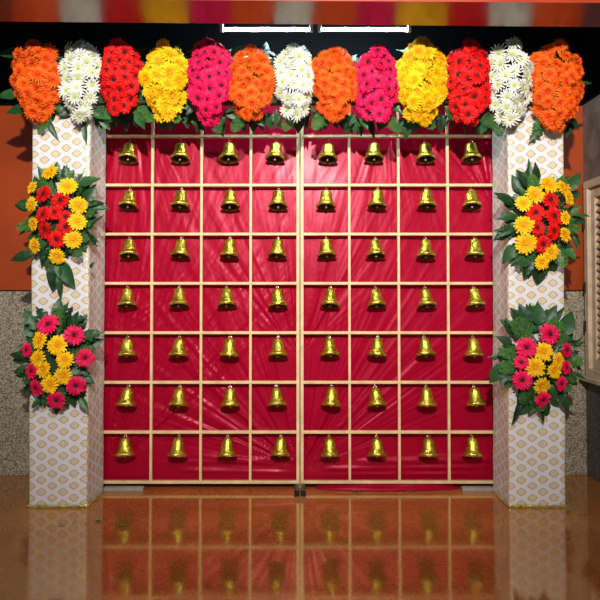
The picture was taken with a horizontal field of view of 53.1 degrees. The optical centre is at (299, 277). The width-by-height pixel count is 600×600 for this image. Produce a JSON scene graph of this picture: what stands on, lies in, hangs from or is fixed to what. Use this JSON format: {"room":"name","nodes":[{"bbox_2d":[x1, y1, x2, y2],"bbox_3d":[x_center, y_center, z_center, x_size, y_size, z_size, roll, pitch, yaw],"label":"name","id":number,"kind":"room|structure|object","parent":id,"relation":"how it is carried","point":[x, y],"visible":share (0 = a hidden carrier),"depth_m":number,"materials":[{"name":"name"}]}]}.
{"room":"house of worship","nodes":[
{"label":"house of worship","id":0,"kind":"room"},
{"bbox_2d":[0,21,586,474],"bbox_3d":[-0.953,-0.543,4.103,6.094,3.700,0.204,0,-1,0],"label":"wall","id":1,"kind":"structure","parent":0,"point":[16,134],"depth_m":4.02,"materials":[{"name":"brown paint"}]},
{"bbox_2d":[0,475,599,599],"bbox_3d":[0.000,1.277,0.819,8.000,0.100,6.680,0,-1,0],"label":"floor","id":2,"kind":"structure","parent":0,"point":[177,541],"depth_m":2.86,"materials":[{"name":"brown tile"}]},
{"bbox_2d":[26,106,105,507],"bbox_3d":[-1.362,0.143,3.541,0.360,2.300,0.324,0,-1,0],"label":"pillar","id":3,"kind":"structure","parent":2,"relation":"on","point":[66,447],"depth_m":3.40,"materials":[{"name":"white fabric"}]},
{"bbox_2d":[9,298,104,413],"bbox_3d":[-1.360,0.441,3.324,0.541,0.660,0.164,0,-1,0],"label":"flower bouquet","id":4,"kind":"object","parent":3,"relation":"attached to","point":[54,364],"visible":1,"depth_m":3.30,"materials":[{"name":"green plant"}]},
{"bbox_2d":[10,162,108,298],"bbox_3d":[-1.354,-0.267,3.347,0.538,0.778,0.172,0,-1,0],"label":"flower bouquet","id":5,"kind":"object","parent":3,"relation":"attached to","point":[53,221],"visible":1,"depth_m":3.33,"materials":[{"name":"yellow plant"}]},
{"bbox_2d":[100,106,299,496],"bbox_3d":[-0.623,0.053,3.646,1.240,2.487,0.152,0,-1,0],"label":"lattice frame","id":6,"kind":"object","parent":2,"relation":"on","point":[152,136],"visible":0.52,"depth_m":3.69,"materials":[{"name":"brown wood"}]},
{"bbox_2d":[115,435,134,457],"bbox_3d":[-1.066,1.026,3.655,0.122,0.155,0.121,1,-2,-45],"label":"bell","id":7,"kind":"object","parent":6,"relation":"hanging from","point":[125,449],"visible":1,"depth_m":3.63,"materials":[{"name":"gold metal"}]},
{"bbox_2d":[116,286,136,307],"bbox_3d":[-1.060,0.114,3.677,0.122,0.155,0.121,-1,-1,21],"label":"bell","id":8,"kind":"object","parent":6,"relation":"hanging from","point":[126,300],"visible":1,"depth_m":3.66,"materials":[{"name":"gold metal"}]},
{"bbox_2d":[116,334,136,357],"bbox_3d":[-1.058,0.418,3.669,0.123,0.154,0.122,-1,-2,25],"label":"bell","id":9,"kind":"object","parent":6,"relation":"hanging from","point":[126,350],"visible":1,"depth_m":3.65,"materials":[{"name":"gold metal"}]},
{"bbox_2d":[116,384,136,406],"bbox_3d":[-1.060,0.719,3.662,0.121,0.155,0.123,1,-2,-45],"label":"bell","id":10,"kind":"object","parent":6,"relation":"hanging from","point":[126,399],"visible":1,"depth_m":3.64,"materials":[{"name":"gold metal"}]},
{"bbox_2d":[118,138,137,163],"bbox_3d":[-1.059,-0.791,3.700,0.123,0.167,0.119,0,-1,-16],"label":"bell","id":11,"kind":"object","parent":6,"relation":"hanging from","point":[128,154],"visible":1,"depth_m":3.69,"materials":[{"name":"gold metal"}]},
{"bbox_2d":[118,188,137,210],"bbox_3d":[-1.057,-0.493,3.692,0.123,0.155,0.120,0,-1,-16],"label":"bell","id":12,"kind":"object","parent":6,"relation":"hanging from","point":[128,202],"visible":1,"depth_m":3.68,"materials":[{"name":"gold metal"}]},
{"bbox_2d":[119,236,138,259],"bbox_3d":[-1.050,-0.189,3.685,0.122,0.155,0.120,-1,-2,27],"label":"bell","id":13,"kind":"object","parent":6,"relation":"hanging from","point":[129,251],"visible":1,"depth_m":3.67,"materials":[{"name":"gold metal"}]},
{"bbox_2d":[167,434,186,457],"bbox_3d":[-0.748,1.026,3.655,0.123,0.155,0.121,0,-1,-17],"label":"bell","id":14,"kind":"object","parent":6,"relation":"hanging from","point":[177,449],"visible":1,"depth_m":3.63,"materials":[{"name":"gold metal"}]},
{"bbox_2d":[168,335,187,357],"bbox_3d":[-0.745,0.419,3.670,0.123,0.155,0.121,0,-1,-18],"label":"bell","id":15,"kind":"object","parent":6,"relation":"hanging from","point":[178,349],"visible":1,"depth_m":3.65,"materials":[{"name":"gold metal"}]},
{"bbox_2d":[168,385,187,406],"bbox_3d":[-0.744,0.724,3.663,0.123,0.155,0.119,-1,-2,26],"label":"bell","id":16,"kind":"object","parent":6,"relation":"hanging from","point":[178,399],"visible":1,"depth_m":3.64,"materials":[{"name":"gold metal"}]},
{"bbox_2d":[169,285,188,307],"bbox_3d":[-0.741,0.114,3.678,0.122,0.155,0.120,-1,-2,25],"label":"bell","id":17,"kind":"object","parent":6,"relation":"hanging from","point":[179,300],"visible":1,"depth_m":3.66,"materials":[{"name":"gold metal"}]},
{"bbox_2d":[170,138,189,163],"bbox_3d":[-0.739,-0.790,3.700,0.123,0.167,0.118,0,-1,-14],"label":"bell","id":18,"kind":"object","parent":6,"relation":"hanging from","point":[179,156],"visible":1,"depth_m":3.69,"materials":[{"name":"gold metal"}]},
{"bbox_2d":[170,187,189,210],"bbox_3d":[-0.737,-0.494,3.692,0.123,0.155,0.121,0,-1,-16],"label":"bell","id":19,"kind":"object","parent":6,"relation":"hanging from","point":[180,202],"visible":1,"depth_m":3.68,"materials":[{"name":"gold metal"}]},
{"bbox_2d":[170,236,189,258],"bbox_3d":[-0.736,-0.191,3.685,0.123,0.155,0.120,-1,-2,26],"label":"bell","id":20,"kind":"object","parent":6,"relation":"hanging from","point":[180,251],"visible":1,"depth_m":3.67,"materials":[{"name":"gold metal"}]},
{"bbox_2d":[103,106,295,479],"bbox_3d":[-0.622,0.054,3.757,1.241,2.465,0.038,0,-1,0],"label":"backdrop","id":21,"kind":"structure","parent":6,"relation":"attached to","point":[216,367],"depth_m":3.75,"materials":[{"name":"red fabric"}]},
{"bbox_2d":[217,434,236,457],"bbox_3d":[-0.444,1.026,3.655,0.123,0.155,0.121,-1,-2,26],"label":"bell","id":22,"kind":"object","parent":6,"relation":"hanging from","point":[227,450],"visible":1,"depth_m":3.63,"materials":[{"name":"gold metal"}]},
{"bbox_2d":[217,285,236,307],"bbox_3d":[-0.448,0.114,3.678,0.122,0.155,0.120,-1,-2,26],"label":"bell","id":23,"kind":"object","parent":6,"relation":"hanging from","point":[226,300],"visible":1,"depth_m":3.66,"materials":[{"name":"gold metal"}]},
{"bbox_2d":[219,138,238,163],"bbox_3d":[-0.438,-0.791,3.700,0.123,0.167,0.119,0,-1,18],"label":"bell","id":24,"kind":"object","parent":6,"relation":"hanging from","point":[228,156],"visible":1,"depth_m":3.69,"materials":[{"name":"gold metal"}]},
{"bbox_2d":[219,235,238,258],"bbox_3d":[-0.435,-0.193,3.684,0.124,0.154,0.122,-1,-2,26],"label":"bell","id":25,"kind":"object","parent":6,"relation":"hanging from","point":[229,251],"visible":1,"depth_m":3.66,"materials":[{"name":"gold metal"}]},
{"bbox_2d":[219,334,238,357],"bbox_3d":[-0.433,0.416,3.669,0.123,0.154,0.121,-1,-2,30],"label":"bell","id":26,"kind":"object","parent":6,"relation":"hanging from","point":[229,350],"visible":1,"depth_m":3.64,"materials":[{"name":"gold metal"}]},
{"bbox_2d":[220,187,239,210],"bbox_3d":[-0.430,-0.490,3.692,0.123,0.155,0.119,-1,-2,21],"label":"bell","id":27,"kind":"object","parent":6,"relation":"hanging from","point":[230,203],"visible":1,"depth_m":3.68,"materials":[{"name":"gold metal"}]},
{"bbox_2d":[220,384,239,407],"bbox_3d":[-0.427,0.724,3.662,0.123,0.155,0.120,-1,-1,20],"label":"bell","id":28,"kind":"object","parent":6,"relation":"hanging from","point":[230,400],"visible":1,"depth_m":3.64,"materials":[{"name":"gold metal"}]},
{"bbox_2d":[265,138,284,163],"bbox_3d":[-0.153,-0.794,3.699,0.123,0.166,0.121,0,-1,-18],"label":"bell","id":29,"kind":"object","parent":6,"relation":"hanging from","point":[275,155],"visible":1,"depth_m":3.69,"materials":[{"name":"gold metal"}]},
{"bbox_2d":[267,236,286,258],"bbox_3d":[-0.141,-0.190,3.685,0.124,0.155,0.120,-1,-2,26],"label":"bell","id":30,"kind":"object","parent":6,"relation":"hanging from","point":[277,251],"visible":1,"depth_m":3.67,"materials":[{"name":"gold metal"}]},
{"bbox_2d":[267,385,286,406],"bbox_3d":[-0.141,0.723,3.663,0.122,0.155,0.120,-1,-2,25],"label":"bell","id":31,"kind":"object","parent":6,"relation":"hanging from","point":[276,396],"visible":0.99,"depth_m":3.64,"materials":[{"name":"gold metal"}]},
{"bbox_2d":[268,189,287,210],"bbox_3d":[-0.135,-0.491,3.692,0.123,0.155,0.119,0,-1,-18],"label":"bell","id":32,"kind":"object","parent":6,"relation":"hanging from","point":[278,203],"visible":1,"depth_m":3.68,"materials":[{"name":"gold metal"}]},
{"bbox_2d":[268,286,287,307],"bbox_3d":[-0.135,0.115,3.677,0.123,0.155,0.121,1,-2,-45],"label":"bell","id":33,"kind":"object","parent":6,"relation":"hanging from","point":[277,300],"visible":1,"depth_m":3.66,"materials":[{"name":"gold metal"}]},
{"bbox_2d":[268,336,287,357],"bbox_3d":[-0.134,0.420,3.670,0.123,0.155,0.119,0,-1,19],"label":"bell","id":34,"kind":"object","parent":6,"relation":"hanging from","point":[278,350],"visible":1,"depth_m":3.65,"materials":[{"name":"gold metal"}]},
{"bbox_2d":[270,437,289,456],"bbox_3d":[-0.121,1.028,3.655,0.123,0.155,0.119,0,-1,-19],"label":"bell","id":35,"kind":"object","parent":6,"relation":"hanging from","point":[280,446],"visible":0.99,"depth_m":3.63,"materials":[{"name":"gold metal"}]},
{"bbox_2d":[316,484,460,490],"bbox_3d":[0.610,1.278,3.672,1.020,0.033,0.086,0,-1,0],"label":"cloth slack","id":36,"kind":"object","parent":2,"relation":"on","point":[344,487],"visible":0.76,"depth_m":3.66,"materials":[{"name":"red fabric"}]},
{"bbox_2d":[300,106,493,496],"bbox_3d":[0.623,0.053,3.646,1.240,2.487,0.152,0,-1,0],"label":"lattice frame","id":37,"kind":"object","parent":2,"relation":"on","point":[446,136],"visible":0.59,"depth_m":3.69,"materials":[{"name":"brown wood"}]},
{"bbox_2d":[316,187,335,210],"bbox_3d":[0.160,-0.492,3.692,0.121,0.155,0.122,1,-2,-44],"label":"bell","id":38,"kind":"object","parent":37,"relation":"hanging from","point":[326,203],"visible":1,"depth_m":3.68,"materials":[{"name":"gold metal"}]},
{"bbox_2d":[317,237,336,258],"bbox_3d":[0.165,-0.190,3.685,0.122,0.155,0.120,-1,-2,27],"label":"bell","id":39,"kind":"object","parent":37,"relation":"hanging from","point":[326,251],"visible":1,"depth_m":3.67,"materials":[{"name":"gold metal"}]},
{"bbox_2d":[318,141,337,164],"bbox_3d":[0.173,-0.787,3.700,0.123,0.167,0.119,0,-1,-16],"label":"bell","id":40,"kind":"object","parent":37,"relation":"hanging from","point":[328,156],"visible":1,"depth_m":3.69,"materials":[{"name":"gold metal"}]},
{"bbox_2d":[320,285,339,308],"bbox_3d":[0.184,0.116,3.678,0.123,0.155,0.119,-1,-2,25],"label":"bell","id":41,"kind":"object","parent":37,"relation":"hanging from","point":[330,301],"visible":1,"depth_m":3.66,"materials":[{"name":"gold metal"}]},
{"bbox_2d":[320,435,339,457],"bbox_3d":[0.182,1.026,3.655,0.123,0.155,0.121,-1,-2,27],"label":"bell","id":42,"kind":"object","parent":37,"relation":"hanging from","point":[329,450],"visible":1,"depth_m":3.63,"materials":[{"name":"gold metal"}]},
{"bbox_2d":[320,335,339,356],"bbox_3d":[0.183,0.417,3.670,0.121,0.155,0.122,-1,-2,45],"label":"bell","id":43,"kind":"object","parent":37,"relation":"hanging from","point":[329,346],"visible":1,"depth_m":3.65,"materials":[{"name":"gold metal"}]},
{"bbox_2d":[321,386,340,406],"bbox_3d":[0.190,0.719,3.662,0.123,0.154,0.122,-1,-2,45],"label":"bell","id":44,"kind":"object","parent":37,"relation":"hanging from","point":[331,396],"visible":1,"depth_m":3.64,"materials":[{"name":"gold metal"}]},
{"bbox_2d":[364,140,383,163],"bbox_3d":[0.456,-0.792,3.700,0.121,0.167,0.122,1,-2,-42],"label":"bell","id":45,"kind":"object","parent":37,"relation":"hanging from","point":[374,156],"visible":0.99,"depth_m":3.69,"materials":[{"name":"gold metal"}]},
{"bbox_2d":[366,239,385,259],"bbox_3d":[0.466,-0.188,3.685,0.122,0.155,0.119,-1,-2,26],"label":"bell","id":46,"kind":"object","parent":37,"relation":"hanging from","point":[375,252],"visible":1,"depth_m":3.68,"materials":[{"name":"gold metal"}]},
{"bbox_2d":[367,187,386,209],"bbox_3d":[0.474,-0.497,3.691,0.123,0.154,0.122,0,-1,-14],"label":"bell","id":47,"kind":"object","parent":37,"relation":"hanging from","point":[377,202],"visible":1,"depth_m":3.67,"materials":[{"name":"gold metal"}]},
{"bbox_2d":[367,287,386,308],"bbox_3d":[0.471,0.117,3.678,0.122,0.155,0.120,-1,-2,25],"label":"bell","id":48,"kind":"object","parent":37,"relation":"hanging from","point":[376,301],"visible":1,"depth_m":3.66,"materials":[{"name":"gold metal"}]},
{"bbox_2d":[367,434,386,457],"bbox_3d":[0.469,1.030,3.655,0.124,0.155,0.119,0,-1,-11],"label":"bell","id":49,"kind":"object","parent":37,"relation":"hanging from","point":[376,450],"visible":1,"depth_m":3.64,"materials":[{"name":"gold metal"}]},
{"bbox_2d":[367,335,386,356],"bbox_3d":[0.471,0.415,3.669,0.124,0.154,0.121,-1,-2,27],"label":"bell","id":50,"kind":"object","parent":37,"relation":"hanging from","point":[377,345],"visible":1,"depth_m":3.64,"materials":[{"name":"gold metal"}]},
{"bbox_2d":[367,384,386,406],"bbox_3d":[0.469,0.725,3.663,0.122,0.155,0.120,1,-2,-44],"label":"bell","id":51,"kind":"object","parent":37,"relation":"hanging from","point":[376,399],"visible":1,"depth_m":3.64,"materials":[{"name":"gold metal"}]},
{"bbox_2d":[304,106,495,479],"bbox_3d":[0.622,0.054,3.754,1.241,2.465,0.038,0,-1,0],"label":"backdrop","id":52,"kind":"structure","parent":37,"relation":"attached to","point":[364,367],"depth_m":3.76,"materials":[{"name":"red fabric"}]},
{"bbox_2d":[416,139,435,163],"bbox_3d":[0.776,-0.791,3.699,0.122,0.166,0.122,1,-2,-44],"label":"bell","id":53,"kind":"object","parent":37,"relation":"hanging from","point":[425,156],"visible":1,"depth_m":3.69,"materials":[{"name":"gold metal"}]},
{"bbox_2d":[416,237,435,258],"bbox_3d":[0.773,-0.190,3.684,0.123,0.154,0.121,-1,-2,30],"label":"bell","id":54,"kind":"object","parent":37,"relation":"hanging from","point":[425,251],"visible":1,"depth_m":3.67,"materials":[{"name":"gold metal"}]},
{"bbox_2d":[416,334,435,357],"bbox_3d":[0.769,0.419,3.670,0.122,0.155,0.120,-1,-2,27],"label":"bell","id":55,"kind":"object","parent":37,"relation":"hanging from","point":[425,349],"visible":1,"depth_m":3.65,"materials":[{"name":"gold metal"}]},
{"bbox_2d":[417,186,436,209],"bbox_3d":[0.781,-0.498,3.692,0.123,0.154,0.121,-1,-2,30],"label":"bell","id":56,"kind":"object","parent":37,"relation":"hanging from","point":[426,202],"visible":1,"depth_m":3.68,"materials":[{"name":"gold metal"}]},
{"bbox_2d":[417,285,436,308],"bbox_3d":[0.777,0.118,3.677,0.122,0.155,0.120,0,-1,20],"label":"bell","id":57,"kind":"object","parent":37,"relation":"hanging from","point":[426,301],"visible":1,"depth_m":3.66,"materials":[{"name":"gold metal"}]},
{"bbox_2d":[417,385,436,406],"bbox_3d":[0.774,0.719,3.662,0.123,0.154,0.122,1,-2,-43],"label":"bell","id":58,"kind":"object","parent":37,"relation":"hanging from","point":[426,395],"visible":1,"depth_m":3.64,"materials":[{"name":"gold metal"}]},
{"bbox_2d":[419,435,438,457],"bbox_3d":[0.785,1.027,3.655,0.123,0.155,0.121,-1,-2,30],"label":"bell","id":59,"kind":"object","parent":37,"relation":"hanging from","point":[428,445],"visible":1,"depth_m":3.63,"materials":[{"name":"gold metal"}]},
{"bbox_2d":[462,138,481,163],"bbox_3d":[1.059,-0.795,3.699,0.122,0.166,0.122,1,-2,-45],"label":"bell","id":60,"kind":"object","parent":37,"relation":"hanging from","point":[471,155],"visible":1,"depth_m":3.69,"materials":[{"name":"gold metal"}]},
{"bbox_2d":[462,187,481,210],"bbox_3d":[1.058,-0.495,3.692,0.123,0.155,0.120,-1,-2,30],"label":"bell","id":61,"kind":"object","parent":37,"relation":"hanging from","point":[471,202],"visible":1,"depth_m":3.68,"materials":[{"name":"gold metal"}]},
{"bbox_2d":[462,435,482,457],"bbox_3d":[1.053,1.025,3.655,0.123,0.155,0.121,-1,-2,29],"label":"bell","id":62,"kind":"object","parent":37,"relation":"hanging from","point":[472,449],"visible":1,"depth_m":3.63,"materials":[{"name":"gold metal"}]},
{"bbox_2d":[464,334,483,357],"bbox_3d":[1.063,0.417,3.669,0.123,0.154,0.122,1,-2,-43],"label":"bell","id":63,"kind":"object","parent":37,"relation":"hanging from","point":[473,349],"visible":1,"depth_m":3.65,"materials":[{"name":"gold metal"}]},
{"bbox_2d":[465,236,485,258],"bbox_3d":[1.074,-0.195,3.684,0.122,0.154,0.123,1,-2,-44],"label":"bell","id":64,"kind":"object","parent":37,"relation":"hanging from","point":[474,251],"visible":1,"depth_m":3.67,"materials":[{"name":"gold metal"}]},
{"bbox_2d":[465,285,485,307],"bbox_3d":[1.077,0.112,3.677,0.122,0.155,0.122,-1,-2,25],"label":"bell","id":65,"kind":"object","parent":37,"relation":"hanging from","point":[475,300],"visible":1,"depth_m":3.66,"materials":[{"name":"gold metal"}]},
{"bbox_2d":[465,384,485,406],"bbox_3d":[1.073,0.722,3.663,0.122,0.155,0.120,-1,-2,25],"label":"bell","id":66,"kind":"object","parent":37,"relation":"hanging from","point":[475,399],"visible":1,"depth_m":3.64,"materials":[{"name":"gold metal"}]},
{"bbox_2d":[492,106,567,507],"bbox_3d":[1.335,0.144,3.541,0.358,2.303,0.324,0,-1,0],"label":"pillar","id":67,"kind":"structure","parent":2,"relation":"on","point":[528,453],"depth_m":3.40,"materials":[{"name":"white fabric"}]},
{"bbox_2d":[53,62,564,105],"bbox_3d":[-0.006,-1.100,3.410,3.046,0.240,0.055,0,-1,0],"label":"rail","id":68,"kind":"object","parent":67,"relation":"attached to","point":[141,99],"visible":0.02,"depth_m":3.38,"materials":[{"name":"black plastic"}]},
{"bbox_2d":[0,39,65,139],"bbox_3d":[-1.502,-1.065,3.390,0.411,0.570,0.324,0,-1,0],"label":"bunch","id":69,"kind":"object","parent":68,"relation":"attached to","point":[39,80],"visible":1,"depth_m":3.29,"materials":[{"name":"orange plant"}]},
{"bbox_2d":[57,39,117,143],"bbox_3d":[-1.199,-1.042,3.375,0.337,0.575,0.290,0,-1,5],"label":"bunch","id":70,"kind":"object","parent":68,"relation":"attached to","point":[78,78],"visible":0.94,"depth_m":3.30,"materials":[{"name":"white plant"}]},
{"bbox_2d":[94,38,154,131],"bbox_3d":[-0.990,-1.085,3.403,0.320,0.495,0.326,1,-2,-37],"label":"bunch","id":71,"kind":"object","parent":68,"relation":"attached to","point":[121,64],"visible":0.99,"depth_m":3.28,"materials":[{"name":"red plant"}]},
{"bbox_2d":[138,37,197,131],"bbox_3d":[-0.732,-1.080,3.386,0.331,0.461,0.330,0,-1,0],"label":"bunch","id":72,"kind":"object","parent":68,"relation":"attached to","point":[163,77],"visible":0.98,"depth_m":3.29,"materials":[{"name":"yellow plant"}]},
{"bbox_2d":[186,37,243,136],"bbox_3d":[-0.484,-1.078,3.383,0.325,0.554,0.316,0,-1,4],"label":"bunch","id":73,"kind":"object","parent":68,"relation":"attached to","point":[209,73],"visible":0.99,"depth_m":3.28,"materials":[{"name":"pink plant"}]},
{"bbox_2d":[225,42,286,133],"bbox_3d":[-0.267,-1.088,3.406,0.331,0.558,0.344,-1,-2,41],"label":"bunch","id":74,"kind":"object","parent":68,"relation":"attached to","point":[256,79],"visible":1,"depth_m":3.29,"materials":[{"name":"orange plant"}]},
{"bbox_2d":[267,42,326,132],"bbox_3d":[-0.027,-1.082,3.377,0.402,0.529,0.281,0,-1,-13],"label":"bunch","id":75,"kind":"object","parent":68,"relation":"attached to","point":[295,78],"visible":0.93,"depth_m":3.29,"materials":[{"name":"white plant"}]},
{"bbox_2d":[304,45,358,134],"bbox_3d":[0.188,-1.058,3.381,0.330,0.469,0.339,0,-1,0],"label":"bunch","id":76,"kind":"object","parent":68,"relation":"hanging from","point":[336,84],"visible":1,"depth_m":3.29,"materials":[{"name":"orange plant"}]},
{"bbox_2d":[349,43,401,138],"bbox_3d":[0.435,-1.048,3.377,0.403,0.483,0.300,0,-1,0],"label":"bunch","id":77,"kind":"object","parent":68,"relation":"attached to","point":[377,88],"visible":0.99,"depth_m":3.29,"materials":[{"name":"pink plant"}]},
{"bbox_2d":[382,36,448,139],"bbox_3d":[0.697,-1.070,3.397,0.471,0.531,0.328,0,-1,0],"label":"bunch","id":78,"kind":"object","parent":68,"relation":"attached to","point":[422,75],"visible":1,"depth_m":3.29,"materials":[{"name":"yellow plant"}]},
{"bbox_2d":[435,38,497,133],"bbox_3d":[0.961,-1.071,3.369,0.384,0.478,0.297,0,-1,0],"label":"bunch","id":79,"kind":"object","parent":68,"relation":"attached to","point":[469,91],"visible":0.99,"depth_m":3.28,"materials":[{"name":"red plant"}]},
{"bbox_2d":[474,36,534,136],"bbox_3d":[1.158,-1.054,3.405,0.313,0.543,0.350,1,-2,-40],"label":"bunch","id":80,"kind":"object","parent":68,"relation":"attached to","point":[510,95],"visible":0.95,"depth_m":3.29,"materials":[{"name":"white plant"}]},
{"bbox_2d":[529,38,590,142],"bbox_3d":[1.419,-1.036,3.376,0.427,0.554,0.320,-1,-2,24],"label":"bunch","id":81,"kind":"object","parent":68,"relation":"attached to","point":[554,81],"visible":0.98,"depth_m":3.28,"materials":[{"name":"orange plant"}]},
{"bbox_2d":[488,301,584,423],"bbox_3d":[1.322,0.479,3.322,0.543,0.692,0.169,0,-1,0],"label":"flower bouquet","id":82,"kind":"object","parent":67,"relation":"attached to","point":[532,361],"visible":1,"depth_m":3.31,"materials":[{"name":"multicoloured plant"}]},
{"bbox_2d":[493,158,590,283],"bbox_3d":[1.358,-0.315,3.350,0.545,0.712,0.191,0,-1,0],"label":"flower bouquet","id":83,"kind":"object","parent":67,"relation":"attached to","point":[544,221],"visible":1,"depth_m":3.32,"materials":[{"name":"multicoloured plant"}]},
{"bbox_2d":[582,27,599,482],"bbox_3d":[1.994,-0.585,2.365,0.200,3.700,3.280,0,-1,0],"label":"wall","id":84,"kind":"structure","parent":0,"point":[590,36],"depth_m":3.88,"materials":[{"name":"grey paint"}]},
{"bbox_2d":[0,0,599,26],"bbox_3d":[-0.553,-1.613,2.970,4.898,0.615,0.262,0,-1,-1],"label":"ceiling","id":85,"kind":"structure","parent":84,"relation":"attached to","point":[537,13],"depth_m":2.96,"materials":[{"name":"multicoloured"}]},
{"bbox_2d":[579,176,599,385],"bbox_3d":[1.914,0.009,3.348,0.160,1.300,1.235,0,-1,0],"label":"window","id":86,"kind":"structure","parent":84,"relation":"in","point":[591,188],"depth_m":3.88,"materials":[{"name":"brown wood"}]},
{"bbox_2d":[591,186,599,369],"bbox_3d":[1.914,0.001,3.624,0.040,1.166,0.540,0,-1,0],"label":"shutter","id":87,"kind":"object","parent":86,"relation":"attached to","point":[595,190],"depth_m":3.86,"materials":[{"name":"brown wood"}]},
{"bbox_3d":[-0.953,-2.457,3.561,6.094,0.100,1.380,0,-1,0],"label":"ceiling","id":88,"kind":"structure","parent":0,"visible":0},
{"bbox_2d":[220,24,312,32],"bbox_3d":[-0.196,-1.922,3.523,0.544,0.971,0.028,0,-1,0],"label":"tube light","id":89,"kind":"object","parent":88,"relation":"hanging from","point":[222,29],"visible":0.75,"depth_m":3.50,"materials":[{"name":"white"}]},
{"bbox_2d":[318,24,410,32],"bbox_3d":[0.378,-1.922,3.523,0.544,0.971,0.028,0,-1,0],"label":"tube light","id":90,"kind":"object","parent":88,"relation":"hanging from","point":[408,29],"visible":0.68,"depth_m":3.50,"materials":[{"name":"white"}]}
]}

